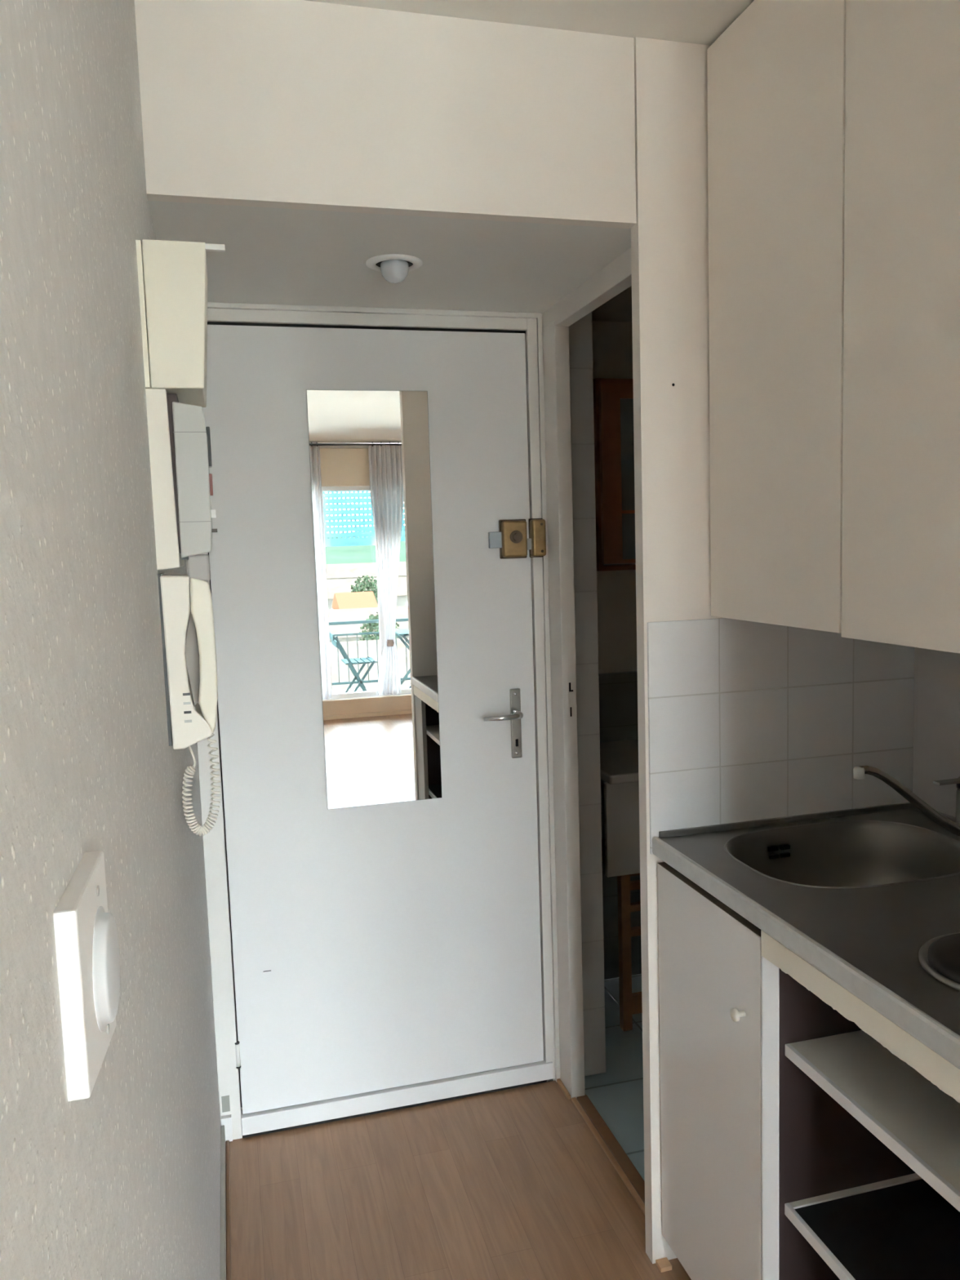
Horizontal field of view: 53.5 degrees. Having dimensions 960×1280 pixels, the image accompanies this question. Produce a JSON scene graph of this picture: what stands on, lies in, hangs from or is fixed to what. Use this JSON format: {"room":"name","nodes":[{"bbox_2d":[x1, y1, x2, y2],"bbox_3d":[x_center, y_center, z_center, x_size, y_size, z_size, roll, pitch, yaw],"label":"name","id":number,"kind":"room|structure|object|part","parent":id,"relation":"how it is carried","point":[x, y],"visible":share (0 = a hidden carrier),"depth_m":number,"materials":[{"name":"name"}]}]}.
{"room":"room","nodes":[
{"label":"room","id":0,"kind":"room"},
{"bbox_2d":[0,0,220,1279],"bbox_3d":[-0.475,0.201,1.175,0.160,2.475,2.770,-3,6,-15],"label":"wall","id":1,"kind":"structure","parent":0,"point":[122,1181],"depth_m":0.64,"materials":[{"name":"paint"}]},
{"bbox_2d":[53,850,119,1101],"bbox_3d":[-0.213,0.185,0.526,0.020,0.116,0.111,-3,6,-15],"label":"dimmer switch","id":2,"kind":"object","parent":1,"relation":"attached to","point":[86,937],"visible":1,"depth_m":0.49,"materials":[{"name":"white plastic"}]},
{"bbox_2d":[135,239,225,407],"bbox_3d":[-0.430,-0.454,1.394,0.119,0.196,0.185,-3,6,-15],"label":"box","id":3,"kind":"object","parent":1,"relation":"attached to","point":[172,275],"visible":0.8,"depth_m":1.30,"materials":[{"name":"beige plastic"}]},
{"bbox_2d":[145,388,217,581],"bbox_3d":[-0.435,-0.221,1.401,0.087,0.266,0.160,-3,6,-15],"label":"electrical panel","id":4,"kind":"object","parent":1,"relation":"attached to","point":[180,438],"visible":0.96,"depth_m":1.32,"materials":[{"name":"ivory plastic"},{"name":"grey plastic"},{"name":"dark plastic"}]},
{"bbox_3d":[-0.382,-0.272,1.343,0.005,0.055,0.020,-3,6,-15],"label":"switch lever","id":5,"kind":"part","parent":4,"relation":"part of","materials":[{"name":"grey plastic"}]},
{"bbox_3d":[-0.380,-0.219,1.346,0.004,0.030,0.015,-3,6,-15],"label":"trip lever","id":6,"kind":"part","parent":4,"relation":"part of","materials":[{"name":"red"}]},
{"bbox_2d":[157,573,221,835],"bbox_3d":[-0.420,0.095,1.395,0.074,0.387,0.086,-3,6,-15],"label":"intercom","id":7,"kind":"object","parent":1,"relation":"attached to","point":[189,653],"visible":1,"depth_m":1.35,"materials":[{"name":"white plastic"}]},
{"bbox_3d":[-0.455,0.026,1.379,0.006,0.244,0.076,-3,6,-15],"label":"mounting plate","id":8,"kind":"part","parent":7,"relation":"part of","materials":[{"name":"grey plastic"}]},
{"bbox_3d":[-0.409,0.208,1.396,0.056,0.160,0.015,-3,6,-15],"label":"coiled cord","id":9,"kind":"part","parent":7,"relation":"part of","materials":[{"name":"white plastic"}]},
{"bbox_2d":[219,1124,226,1279],"bbox_3d":[-0.333,1.407,1.235,0.010,0.055,2.596,-3,6,-15],"label":"baseboard","id":10,"kind":"structure","parent":1,"relation":"attached to","point":[223,1182],"depth_m":2.18,"materials":[{"name":"white wood"}]},
{"bbox_2d":[225,1140,231,1279],"bbox_3d":[-0.323,1.428,1.240,0.010,0.012,2.596,-3,6,-15],"label":"trim","id":11,"kind":"structure","parent":1,"relation":"attached to","point":[227,1142],"depth_m":2.21,"materials":[{"name":"brown wood"}]},
{"bbox_2d":[217,713,242,1110],"bbox_3d":[-0.181,0.079,2.288,0.990,2.475,0.760,-3,6,-15],"label":"wall","id":12,"kind":"structure","parent":0,"point":[217,713],"depth_m":2.51,"materials":[{"name":"beige paint"}]},
{"bbox_2d":[186,302,559,1141],"bbox_3d":[-0.265,0.225,2.535,0.938,2.140,0.080,-3,6,-15],"label":"door frame","id":13,"kind":"structure","parent":12,"relation":"in","point":[214,842],"depth_m":2.49,"materials":[{"name":"grey wood"}]},
{"bbox_2d":[528,518,546,557],"bbox_3d":[0.157,-0.275,2.559,0.044,0.104,0.034,-3,6,-15],"label":"lock keeper","id":14,"kind":"object","parent":13,"relation":"attached to","point":[537,533],"visible":1,"depth_m":2.55,"materials":[{"name":"gold metal"}]},
{"bbox_2d":[202,321,553,1137],"bbox_3d":[-0.244,0.246,2.517,0.872,2.098,0.114,-3,6,-15],"label":"door","id":15,"kind":"structure","parent":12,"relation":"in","point":[386,957],"depth_m":2.53,"materials":[{"name":"white"}]},
{"bbox_2d":[306,389,442,808],"bbox_3d":[-0.269,-0.100,2.479,0.310,1.076,0.006,-3,6,-15],"label":"mirror","id":16,"kind":"object","parent":15,"relation":"attached to","point":[370,456],"visible":1,"depth_m":2.47,"materials":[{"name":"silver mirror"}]},
{"bbox_3d":[0.060,0.204,2.563,0.111,0.019,0.054,-3,6,-15],"label":"lever","id":17,"kind":"part","parent":15,"relation":"part of","materials":[{"name":"silver metal"}]},
{"bbox_2d":[488,519,531,559],"bbox_3d":[0.083,-0.270,2.542,0.116,0.104,0.038,-3,6,-15],"label":"lock","id":18,"kind":"object","parent":15,"relation":"attached to","point":[513,542],"visible":1,"depth_m":2.54,"materials":[{"name":"gold metal"}]},
{"bbox_3d":[0.098,0.228,2.607,0.029,0.192,0.010,-3,6,-15],"label":"handle plate","id":19,"kind":"part","parent":15,"relation":"part of","materials":[{"name":"silver metal"}]},
{"bbox_2d":[134,0,636,228],"bbox_3d":[-0.093,-0.944,1.730,0.990,0.335,0.056,-3,6,-15],"label":"wall","id":20,"kind":"structure","parent":0,"point":[300,104],"depth_m":1.68,"materials":[{"name":"beige paint"}]},
{"bbox_2d":[148,200,631,313],"bbox_3d":[-0.276,-0.841,2.133,1.150,0.060,0.844,-3,6,-15],"label":"ceiling","id":21,"kind":"structure","parent":0,"point":[271,255],"depth_m":1.98,"materials":[{"name":"paint"}]},
{"bbox_2d":[365,253,422,284],"bbox_3d":[-0.181,-0.782,2.027,0.120,0.044,0.120,-3,6,-15],"label":"ceiling spotlight","id":22,"kind":"object","parent":21,"relation":"attached to","point":[394,268],"visible":1,"depth_m":2.00,"materials":[{"name":"white plastic"}]},
{"bbox_3d":[-0.181,-0.782,2.027,0.061,0.043,0.061,-3,6,-15],"label":"bulb","id":23,"kind":"part","parent":22,"relation":"part of","materials":[{"name":"grey glass"}]},
{"bbox_2d":[229,973,691,1279],"bbox_3d":[0.575,1.573,-0.068,5.200,0.092,7.010,-3,6,-15],"label":"floor","id":24,"kind":"structure","parent":0,"point":[513,1184],"depth_m":2.28,"materials":[{"name":"laminate"}]},
{"bbox_2d":[577,1094,644,1204],"bbox_3d":[0.358,1.296,2.366,0.031,0.008,0.583,-3,6,-15],"label":"trim","id":25,"kind":"structure","parent":24,"relation":"on","point":[622,1158],"depth_m":2.42,"materials":[{"name":"brown wood"}]},
{"bbox_2d":[601,839,642,1031],"bbox_3d":[0.556,0.953,3.169,0.315,0.520,0.325,-3,6,-15],"label":"stool","id":26,"kind":"object","parent":24,"relation":"on","point":[630,1003],"visible":0.2,"depth_m":2.99,"materials":[{"name":"brown wood"}]},
{"bbox_3d":[0.456,0.982,2.996,0.030,0.504,0.030,-3,6,-15],"label":"leg","id":27,"kind":"part","parent":26,"relation":"part of","materials":[{"name":"brown wood"}]},
{"bbox_3d":[0.587,0.762,3.010,0.255,0.022,0.020,-3,6,-15],"label":"rail","id":28,"kind":"part","parent":26,"relation":"part of","materials":[{"name":"brown wood"}]},
{"bbox_3d":[0.589,0.832,3.017,0.255,0.022,0.020,-3,6,-15],"label":"rail","id":29,"kind":"part","parent":26,"relation":"part of","materials":[{"name":"brown wood"}]},
{"bbox_3d":[0.592,0.911,3.025,0.255,0.022,0.020,-3,6,-15],"label":"rail","id":30,"kind":"part","parent":26,"relation":"part of","materials":[{"name":"brown wood"}]},
{"bbox_3d":[0.599,1.146,3.049,0.255,0.060,0.020,-3,6,-15],"label":"rail","id":31,"kind":"part","parent":26,"relation":"part of","materials":[{"name":"brown wood"}]},
{"bbox_2d":[655,1257,671,1272],"bbox_3d":[0.391,1.327,2.023,0.026,0.010,0.026,-3,6,-15],"label":"wedge","id":32,"kind":"object","parent":24,"relation":"on","point":[664,1264],"visible":1,"depth_m":2.02,"materials":[{"name":"brown wood"}]},
{"bbox_2d":[657,853,959,1279],"bbox_3d":[0.802,0.919,1.523,0.627,0.896,1.122,-3,6,-15],"label":"base cabinet","id":33,"kind":"object","parent":24,"relation":"on","point":[806,1134],"visible":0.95,"depth_m":1.60,"materials":[{"name":"white"}]},
{"bbox_3d":[0.433,0.877,1.801,0.018,0.814,0.387,-3,6,-15],"label":"door","id":34,"kind":"part","parent":33,"relation":"part of","materials":[{"name":"white laminate"}]},
{"bbox_3d":[0.444,0.642,1.633,0.022,0.022,0.022,-3,6,-15],"label":"knob","id":35,"kind":"part","parent":33,"relation":"part of","materials":[{"name":"white plastic"}]},
{"bbox_3d":[0.487,0.923,1.600,0.015,0.893,0.030,-3,6,-15],"label":"divider panel","id":36,"kind":"part","parent":33,"relation":"part of","materials":[{"name":"white"}]},
{"bbox_2d":[652,802,959,1069],"bbox_3d":[0.799,0.505,1.482,0.624,0.167,1.122,-3,6,-15],"label":"countertop","id":37,"kind":"structure","parent":33,"relation":"on","point":[856,894],"depth_m":1.62,"materials":[{"name":"metal"}]},
{"bbox_2d":[724,819,959,888],"bbox_3d":[0.710,0.478,1.824,0.458,0.157,0.352,-3,6,-15],"label":"sink","id":38,"kind":"object","parent":37,"relation":"in","point":[823,853],"depth_m":1.97,"materials":[{"name":"metal"}]},
{"bbox_2d":[853,765,959,835],"bbox_3d":[0.843,0.310,1.837,0.314,0.171,0.047,-4,6,-21],"label":"kitchen faucet","id":39,"kind":"object","parent":37,"relation":"on","point":[859,772],"visible":1,"depth_m":1.82,"materials":[{"name":"silver metal"}]},
{"bbox_3d":[0.940,0.286,1.877,0.098,0.025,0.043,-3,6,-15],"label":"lever","id":40,"kind":"part","parent":39,"relation":"part of","materials":[{"name":"silver metal"}]},
{"bbox_2d":[918,932,959,991],"bbox_3d":[0.726,0.446,1.309,0.224,0.014,0.224,-3,6,-15],"label":"hotplate","id":41,"kind":"object","parent":37,"relation":"on","point":[940,956],"visible":1,"depth_m":1.32,"materials":[{"name":"grey metal"}]},
{"bbox_3d":[0.726,0.446,1.309,0.202,0.014,0.202,-3,6,-15],"label":"plate","id":42,"kind":"part","parent":41,"relation":"part of","materials":[{"name":"metal"}]},
{"bbox_3d":[0.777,0.906,1.676,0.586,0.893,0.029,-3,6,-15],"label":"panel","id":43,"kind":"part","parent":33,"relation":"part of","materials":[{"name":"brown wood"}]},
{"bbox_2d":[789,1030,959,1191],"bbox_3d":[0.862,0.687,1.314,0.553,0.018,0.672,-3,6,-15],"label":"shelf","id":44,"kind":"object","parent":33,"relation":"attached to","point":[916,1120],"depth_m":1.41,"materials":[{"name":"white laminate"}]},
{"bbox_2d":[794,1178,959,1279],"bbox_3d":[0.870,0.967,1.342,0.553,0.014,0.672,-3,6,-15],"label":"shelf","id":45,"kind":"object","parent":33,"relation":"attached to","point":[864,1228],"depth_m":1.53,"materials":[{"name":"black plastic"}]},
{"bbox_2d":[304,0,754,45],"bbox_3d":[0.489,-0.974,-0.302,5.200,0.100,7.060,-3,6,-15],"label":"ceiling","id":46,"kind":"structure","parent":0,"point":[703,22],"depth_m":1.70,"materials":[{"name":"paint"}]},
{"bbox_2d":[568,311,605,1075],"bbox_3d":[0.260,0.129,2.721,0.104,2.260,0.165,-3,6,-15],"label":"wall","id":47,"kind":"structure","parent":0,"point":[580,336],"depth_m":2.65,"materials":[{"name":"paint"}]},
{"bbox_2d":[542,248,631,1097],"bbox_3d":[0.299,0.219,2.317,0.040,2.160,0.711,-3,6,-15],"label":"trim","id":48,"kind":"structure","parent":47,"relation":"attached to","point":[615,277],"depth_m":2.54,"materials":[{"name":"white"}]},
{"bbox_2d":[591,285,631,322],"bbox_3d":[0.810,-1.051,2.682,1.250,0.060,1.374,-3,6,-15],"label":"ceiling","id":49,"kind":"structure","parent":0,"point":[618,308],"depth_m":3.00,"materials":[{"name":"beige paint"}]},
{"bbox_2d":[591,320,637,673],"bbox_3d":[0.794,-0.001,2.775,1.350,2.475,1.375,-3,6,-15],"label":"wall","id":50,"kind":"structure","parent":0,"point":[612,341],"depth_m":3.25,"materials":[{"name":"beige paint"}]},
{"bbox_2d":[593,377,635,571],"bbox_3d":[0.664,-0.549,3.185,0.630,0.610,0.157,-3,6,-15],"label":"upper cabinet","id":51,"kind":"object","parent":50,"relation":"attached to","point":[613,398],"visible":0.31,"depth_m":3.05,"materials":[{"name":"brown wood"}]},
{"bbox_2d":[620,398,635,559],"bbox_3d":[0.535,-0.519,3.082,0.175,0.510,0.010,-3,6,-15],"label":"mirror glass","id":52,"kind":"object","parent":51,"relation":"attached to","point":[627,444],"depth_m":3.06,"materials":[{"name":"grey"}]},
{"bbox_2d":[598,671,641,979],"bbox_3d":[0.715,0.639,3.381,1.065,1.085,0.024,-3,6,-15],"label":"wall","id":53,"kind":"structure","parent":0,"point":[618,691],"depth_m":3.29,"materials":[{"name":"paint"}]},
{"bbox_2d":[600,738,639,877],"bbox_3d":[0.731,0.512,3.135,0.845,0.315,0.449,-3,6,-15],"label":"washbasin","id":54,"kind":"object","parent":53,"relation":"attached to","point":[619,760],"visible":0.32,"depth_m":2.85,"materials":[{"name":"grey ceramic"}]},
{"bbox_2d":[600,738,639,784],"bbox_3d":[0.729,0.369,3.122,0.840,0.028,0.449,-3,6,-15],"label":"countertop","id":55,"kind":"structure","parent":54,"relation":"on","point":[619,760],"depth_m":2.97,"materials":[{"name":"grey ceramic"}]},
{"bbox_2d":[631,36,721,1263],"bbox_3d":[0.977,0.062,2.097,1.350,2.475,0.036,-3,6,-15],"label":"wall pillar","id":56,"kind":"structure","parent":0,"point":[669,237],"depth_m":1.87,"materials":[{"name":"beige paint"}]},
{"bbox_2d":[912,647,959,817],"bbox_3d":[1.123,0.116,1.520,0.068,2.475,1.160,-3,6,-15],"label":"wall","id":57,"kind":"structure","parent":0,"point":[936,701],"depth_m":2.01,"materials":[{"name":"grey tile"}]},
{"bbox_2d":[706,0,845,633],"bbox_3d":[0.739,-0.583,1.729,0.490,1.086,0.419,-3,6,-15],"label":"upper cabinet","id":58,"kind":"object","parent":57,"relation":"attached to","point":[776,74],"visible":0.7,"depth_m":1.63,"materials":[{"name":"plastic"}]},
{"bbox_2d":[646,617,914,854],"bbox_3d":[0.642,0.183,1.998,0.625,0.474,0.008,-3,6,-15],"label":"wall tiles","id":59,"kind":"structure","parent":57,"relation":"attached to","point":[748,721],"depth_m":1.98,"materials":[{"name":"white tile"}]},
{"bbox_2d":[841,0,959,653],"bbox_3d":[0.885,-0.530,1.189,0.490,1.092,0.696,-3,6,-15],"label":"upper cabinet","id":60,"kind":"object","parent":57,"relation":"attached to","point":[900,542],"visible":1,"depth_m":1.34,"materials":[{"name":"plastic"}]}
]}

